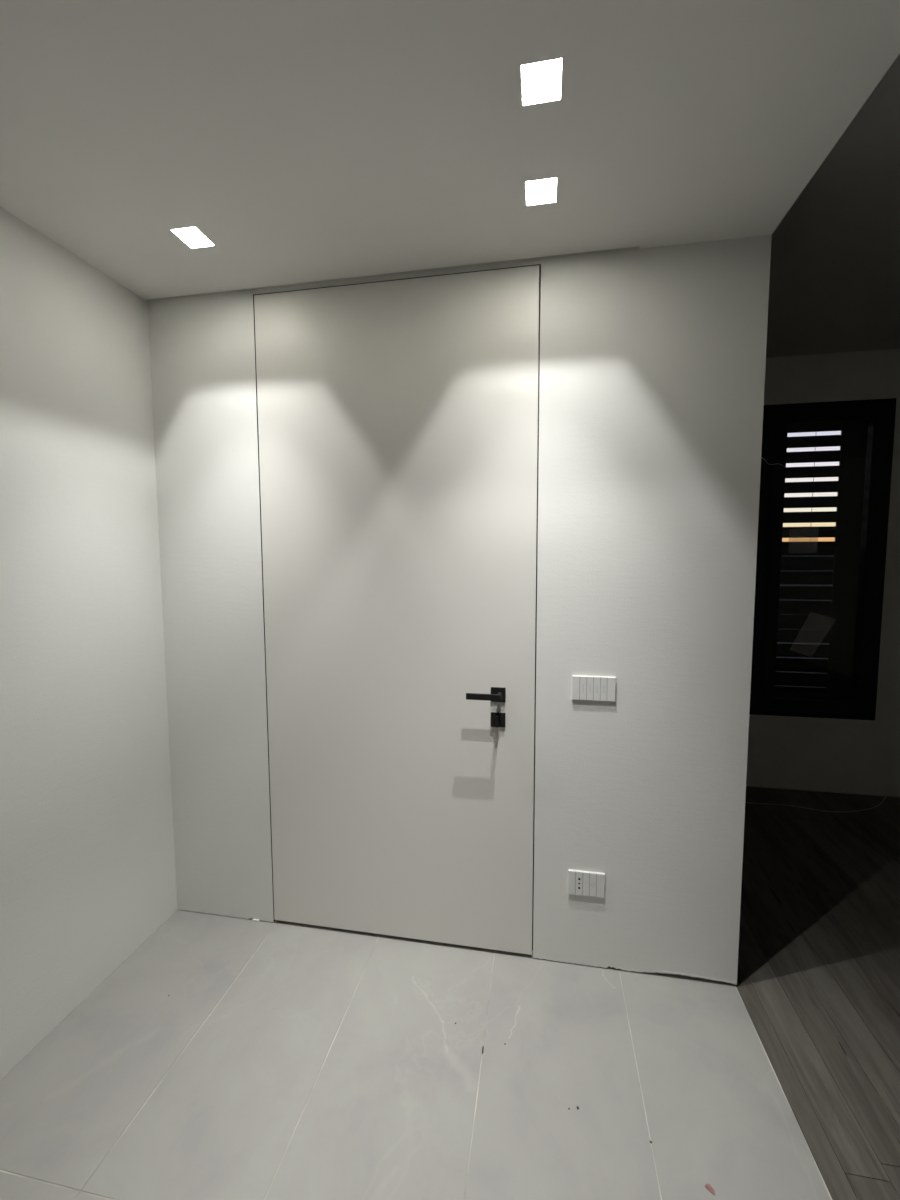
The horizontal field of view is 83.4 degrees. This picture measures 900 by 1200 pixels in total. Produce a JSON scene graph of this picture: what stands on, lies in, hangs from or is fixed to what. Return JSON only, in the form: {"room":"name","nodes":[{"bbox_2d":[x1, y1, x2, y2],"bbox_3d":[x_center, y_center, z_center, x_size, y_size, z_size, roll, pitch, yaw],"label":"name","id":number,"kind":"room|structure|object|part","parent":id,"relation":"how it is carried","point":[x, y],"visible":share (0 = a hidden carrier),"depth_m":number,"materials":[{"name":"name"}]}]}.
{"room":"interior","nodes":[
{"label":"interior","id":0,"kind":"room"},
{"bbox_2d":[0,207,177,1079],"bbox_3d":[-1.488,0.040,1.490,0.140,3.190,5.882,1,5,10],"label":"wall","id":1,"kind":"structure","parent":0,"point":[88,874],"depth_m":1.82,"materials":[{"name":"paint"}]},
{"bbox_2d":[0,0,899,301],"bbox_3d":[-0.412,-1.233,0.207,2.408,0.250,3.720,1,5,10],"label":"ceiling","id":2,"kind":"structure","parent":0,"point":[310,142],"depth_m":1.28,"materials":[{"name":"paint"}]},
{"bbox_2d":[171,227,214,248],"bbox_3d":[-0.872,-1.266,1.712,0.090,0.075,0.102,1,5,10],"label":"recessed light","id":3,"kind":"object","parent":2,"relation":"in","point":[191,236],"visible":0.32,"depth_m":1.76,"materials":[{"name":"white"}]},
{"bbox_2d":[525,178,556,205],"bbox_3d":[0.272,-1.253,1.502,0.090,0.075,0.102,1,5,10],"label":"recessed light","id":4,"kind":"object","parent":2,"relation":"in","point":[544,191],"visible":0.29,"depth_m":1.55,"materials":[{"name":"white"}]},
{"bbox_2d":[521,58,561,105],"bbox_3d":[0.210,-1.224,1.157,0.090,0.075,0.102,1,5,10],"label":"recessed light","id":5,"kind":"object","parent":2,"relation":"in","point":[541,82],"visible":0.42,"depth_m":1.20,"materials":[{"name":"white"}]},
{"bbox_2d":[0,786,899,1199],"bbox_3d":[1.364,1.611,1.011,5.920,0.120,5.482,1,5,10],"label":"floor","id":6,"kind":"structure","parent":0,"point":[281,1060],"depth_m":1.64,"materials":[{"name":"tile"}]},
{"bbox_2d":[705,1183,714,1194],"bbox_3d":[0.677,1.526,1.309,0.014,0.003,0.026,-4,6,-40],"label":"scrap","id":7,"kind":"object","parent":6,"relation":"on","point":[708,1186],"visible":1,"depth_m":1.31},
{"bbox_2d":[745,796,885,811],"bbox_3d":[2.377,1.355,3.349,1.208,0.006,0.211,0,5,0],"label":"cable","id":8,"kind":"object","parent":6,"relation":"on","point":[885,796],"visible":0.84,"depth_m":3.30,"materials":[{"name":"grey plastic"}]},
{"bbox_2d":[147,235,771,984],"bbox_3d":[-0.083,0.101,2.091,2.408,2.718,0.121,1,5,10],"label":"wall","id":9,"kind":"structure","parent":0,"point":[653,360],"depth_m":1.92,"materials":[{"name":"paint"}]},
{"bbox_2d":[253,264,540,954],"bbox_3d":[-0.230,0.111,2.068,1.152,2.706,0.160,1,5,10],"label":"door","id":10,"kind":"structure","parent":9,"relation":"in","point":[398,419],"depth_m":2.05,"materials":[{"name":"white paint"}]},
{"bbox_3d":[0.134,0.372,1.973,0.136,0.024,0.062,1,5,10],"label":"lever","id":11,"kind":"part","parent":10,"relation":"part of","materials":[{"name":"black metal"}]},
{"bbox_2d":[568,869,604,897],"bbox_3d":[0.539,1.120,1.994,0.140,0.098,0.010,1,5,10],"label":"power socket","id":12,"kind":"object","parent":9,"relation":"attached to","point":[586,883],"visible":1,"depth_m":1.99,"materials":[{"name":"white plastic"}]},
{"bbox_3d":[0.538,1.120,1.993,0.136,0.094,0.003,1,5,10],"label":"module frame","id":13,"kind":"part","parent":12,"relation":"part of","materials":[{"name":"grey plastic"}]},
{"bbox_2d":[572,675,615,700],"bbox_3d":[0.549,0.338,1.929,0.160,0.093,0.010,1,5,10],"label":"light switch","id":14,"kind":"object","parent":9,"relation":"attached to","point":[598,688],"visible":1,"depth_m":1.92,"materials":[{"name":"white plastic"}]},
{"bbox_3d":[0.549,0.338,1.927,0.156,0.089,0.003,1,5,10],"label":"module frame","id":15,"kind":"part","parent":14,"relation":"part of","materials":[{"name":"grey plastic"}]},
{"bbox_2d":[746,349,899,796],"bbox_3d":[1.937,-0.099,3.695,5.800,3.090,0.300,1,5,10],"label":"wall","id":16,"kind":"structure","parent":0,"point":[850,756],"depth_m":3.42,"materials":[{"name":"paint"}]},
{"bbox_2d":[749,398,896,719],"bbox_3d":[2.222,-0.263,3.627,1.421,2.135,0.304,1,5,10],"label":"window","id":17,"kind":"structure","parent":16,"relation":"in","point":[879,414],"depth_m":3.42,"materials":[{"name":"black"}]},
{"bbox_3d":[1.872,-0.258,3.569,0.664,2.045,0.064,1,5,10],"label":"sash","id":18,"kind":"part","parent":17,"relation":"part of","materials":[{"name":"black metal"}]},
{"bbox_2d":[774,421,867,699],"bbox_3d":[2.238,-0.270,3.715,1.409,2.123,0.060,1,5,10],"label":"roller shutter","id":19,"kind":"object","parent":17,"relation":"attached to","point":[802,563],"visible":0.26,"depth_m":3.63,"materials":[{"name":"black"}]},
{"bbox_3d":[2.840,-0.263,3.601,0.184,2.123,0.012,1,5,10],"label":"guide rail","id":20,"kind":"part","parent":19,"relation":"part of","materials":[{"name":"black metal"}]},
{"bbox_2d":[766,54,899,357],"bbox_3d":[1.419,-1.465,0.831,6.060,0.100,5.882,1,5,10],"label":"ceiling","id":21,"kind":"structure","parent":0,"point":[834,282],"depth_m":2.20,"materials":[{"name":"paint"}]}
]}

